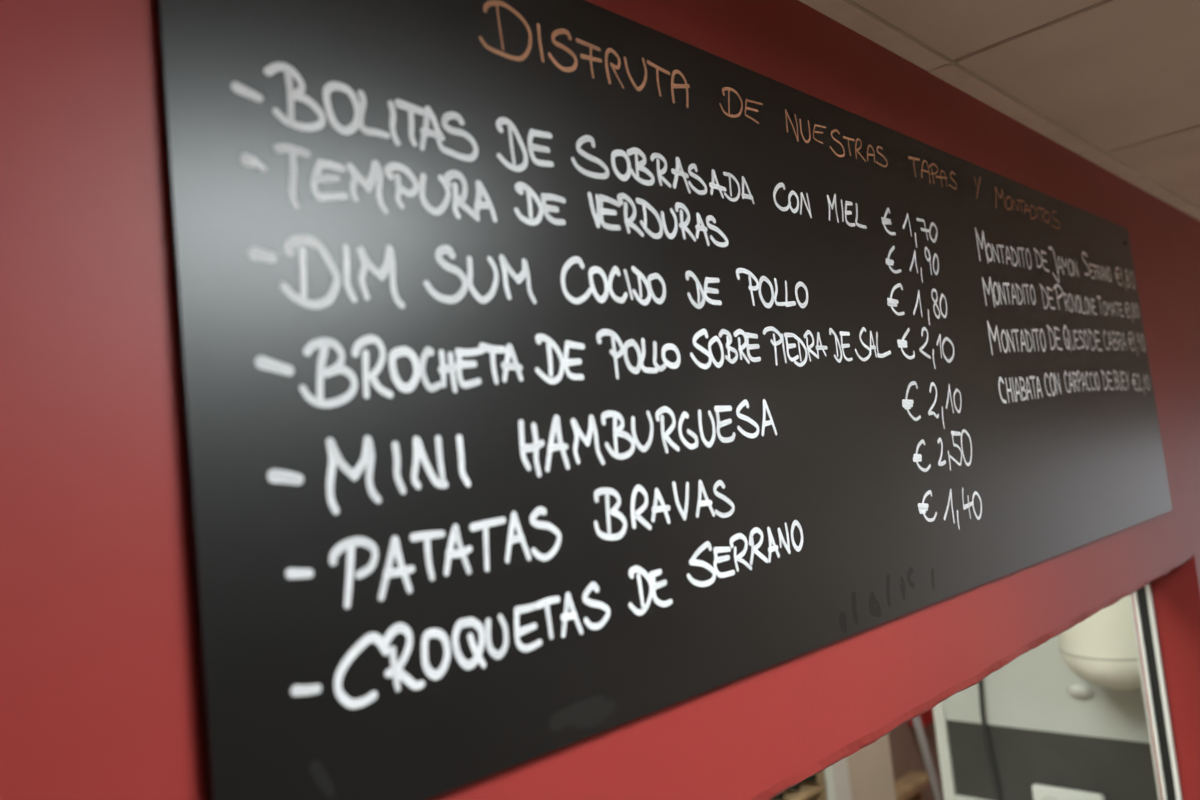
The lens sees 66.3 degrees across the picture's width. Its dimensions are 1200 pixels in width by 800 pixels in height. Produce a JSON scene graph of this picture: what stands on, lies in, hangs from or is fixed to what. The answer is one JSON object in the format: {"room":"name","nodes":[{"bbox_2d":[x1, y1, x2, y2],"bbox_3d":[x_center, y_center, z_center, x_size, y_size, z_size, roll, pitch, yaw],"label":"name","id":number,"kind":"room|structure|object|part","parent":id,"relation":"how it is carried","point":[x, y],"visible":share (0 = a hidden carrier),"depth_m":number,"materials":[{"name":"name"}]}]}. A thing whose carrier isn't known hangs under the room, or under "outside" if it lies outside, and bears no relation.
{"room":"eatery","nodes":[
{"label":"eatery","id":0,"kind":"room"},
{"bbox_2d":[0,0,1199,799],"bbox_3d":[0.981,0.790,1.572,0.115,2.400,8.800,-10,-6,44],"label":"wall","id":1,"kind":"structure","parent":0,"point":[99,688],"depth_m":0.43,"materials":[{"name":"red paint"}]},
{"bbox_2d":[155,0,1171,799],"bbox_3d":[0.388,-0.047,1.031,0.009,0.505,1.676,-10,-6,44],"label":"menu board","id":2,"kind":"object","parent":1,"relation":"attached to","point":[553,374],"visible":1,"depth_m":0.60,"materials":[{"name":"black"}]},
{"bbox_2d":[1133,582,1182,799],"bbox_3d":[0.448,0.655,1.105,0.030,0.639,1.791,-10,-6,44],"label":"window frame","id":3,"kind":"structure","parent":1,"relation":"in","point":[1143,598],"depth_m":1.75,"materials":[{"name":"white paint"}]},
{"bbox_2d":[847,734,895,799],"bbox_3d":[0.697,0.949,3.111,0.406,2.390,0.282,-10,-6,44],"label":"wall pier","id":4,"kind":"object","parent":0,"point":[870,769],"depth_m":2.96,"materials":[{"name":"beige paint"}]},
{"bbox_2d":[824,757,851,799],"bbox_3d":[0.683,0.930,2.856,0.085,2.390,0.094,-10,-6,44],"label":"trim","id":5,"kind":"structure","parent":4,"relation":"attached to","point":[837,781],"depth_m":2.80,"materials":[{"name":"white paint"}]},
{"bbox_2d":[770,770,826,799],"bbox_3d":[0.426,1.263,2.702,0.280,0.446,0.470,-10,-6,44],"label":"rack","id":6,"kind":"object","parent":5,"relation":"attached to","point":[816,790],"visible":0.05,"depth_m":2.77,"materials":[{"name":"beige wood"}]},
{"bbox_2d":[771,792,783,799],"bbox_3d":[0.429,1.142,2.699,0.248,0.074,0.074,-10,-6,44],"label":"bottle","id":7,"kind":"object","parent":6,"relation":"on","point":[780,796],"visible":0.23,"depth_m":2.61,"materials":[{"name":"green glass"}]},
{"bbox_2d":[787,783,800,790],"bbox_3d":[0.490,1.141,2.762,0.248,0.074,0.074,-10,-6,44],"label":"bottle","id":8,"kind":"object","parent":6,"relation":"on","point":[797,787],"visible":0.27,"depth_m":2.67,"materials":[{"name":"green glass"}]},
{"bbox_2d":[770,782,821,799],"bbox_3d":[0.422,1.189,2.704,0.260,0.014,0.470,-10,-6,44],"label":"shelf","id":9,"kind":"object","parent":6,"relation":"attached to","point":[808,789],"depth_m":2.74,"materials":[{"name":"beige wood"}]},
{"bbox_2d":[805,774,816,781],"bbox_3d":[0.551,1.140,2.825,0.248,0.074,0.074,-10,-6,44],"label":"bottle","id":10,"kind":"object","parent":6,"relation":"on","point":[812,778],"visible":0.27,"depth_m":2.74,"materials":[{"name":"green glass"}]},
{"bbox_3d":[0.589,1.260,2.861,0.270,0.446,0.014,-10,-6,44],"label":"panel","id":11,"kind":"part","parent":6,"relation":"part of","materials":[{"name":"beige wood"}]},
{"bbox_2d":[888,722,943,799],"bbox_3d":[-0.049,0.988,2.721,0.100,2.400,5.000,-10,-6,44],"label":"wall","id":12,"kind":"structure","parent":0,"point":[906,754],"depth_m":3.98,"materials":[{"name":"brown paint"}]},
{"bbox_2d":[894,770,929,799],"bbox_3d":[1.192,1.642,3.722,0.100,0.105,0.550,-10,-6,44],"label":"wall shelf","id":13,"kind":"object","parent":12,"relation":"attached to","point":[909,786],"visible":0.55,"depth_m":3.81,"materials":[{"name":"beige wood"}]},
{"bbox_2d":[908,708,933,726],"bbox_3d":[1.397,1.303,4.016,0.070,0.215,0.135,-10,-6,44],"label":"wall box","id":14,"kind":"object","parent":12,"relation":"attached to","point":[926,718],"visible":0.23,"depth_m":3.97,"materials":[{"name":"red"}]},
{"bbox_2d":[799,0,1199,220],"bbox_3d":[1.385,-0.544,1.154,6.900,0.104,9.000,-10,-6,44],"label":"ceiling","id":15,"kind":"structure","parent":0,"point":[1115,84],"depth_m":1.13,"materials":[{"name":"grey tile"}]},
{"bbox_3d":[-0.214,-0.392,0.467,0.029,0.012,1.778,-10,-6,44],"label":"trim","id":16,"kind":"part","parent":15,"relation":"part of","materials":[{"name":"metal"}]},
{"bbox_3d":[0.914,-0.412,1.622,0.029,0.012,1.448,-10,-6,44],"label":"trim","id":17,"kind":"part","parent":15,"relation":"part of","materials":[{"name":"metal"}]},
{"bbox_2d":[933,635,1157,799],"bbox_3d":[1.167,0.831,2.302,0.645,2.400,0.117,-10,-6,44],"label":"wall","id":18,"kind":"structure","parent":0,"point":[1047,724],"depth_m":2.31,"materials":[{"name":"white paint"}]},
{"bbox_3d":[0.955,0.875,2.520,0.030,2.390,0.102,-10,-6,44],"label":"corner trim","id":19,"kind":"part","parent":18,"relation":"part of","materials":[{"name":"white paint"}]},
{"bbox_2d":[978,680,1000,799],"bbox_3d":[0.990,0.665,2.400,0.029,1.980,0.020,-10,-6,44],"label":"power cable","id":20,"kind":"object","parent":18,"relation":"attached to","point":[980,686],"visible":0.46,"depth_m":2.38,"materials":[{"name":"grey plastic"}]},
{"bbox_2d":[947,720,1157,799],"bbox_3d":[1.163,0.921,2.260,0.613,0.195,0.004,-10,-6,44],"label":"backsplash","id":21,"kind":"structure","parent":18,"relation":"on","point":[1115,769],"depth_m":2.30,"materials":[{"name":"grey tile"}]},
{"bbox_2d":[1032,783,1104,799],"bbox_3d":[1.149,0.997,2.248,0.165,0.086,0.018,-10,-6,44],"label":"wall socket","id":22,"kind":"object","parent":18,"relation":"attached to","point":[1040,792],"visible":1,"depth_m":2.26,"materials":[{"name":"white paint"}]},
{"bbox_2d":[1129,595,1160,799],"bbox_3d":[0.314,0.809,0.979,0.010,2.400,3.020,-10,-6,44],"label":"door frame","id":23,"kind":"structure","parent":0,"point":[1130,596],"depth_m":1.79,"materials":[{"name":"silver metal"}]},
{"bbox_2d":[1058,596,1141,689],"bbox_3d":[1.141,0.279,2.096,0.241,0.744,0.241,-10,-6,44],"label":"water heater","id":24,"kind":"object","parent":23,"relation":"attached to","point":[1100,649],"visible":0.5,"depth_m":1.99,"materials":[{"name":"beige metal"}]},
{"bbox_3d":[1.636,1.934,0.952,6.900,0.100,9.000,-10,-6,44],"label":"floor","id":25,"kind":"structure","parent":0,"visible":0},
{"bbox_2d":[912,715,943,799],"bbox_3d":[1.114,1.342,2.978,0.026,1.511,0.500,-10,-6,44],"label":"pole","id":26,"kind":"object","parent":25,"relation":"on","point":[917,723],"visible":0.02,"depth_m":2.94,"materials":[{"name":"grey metal"}]}
]}

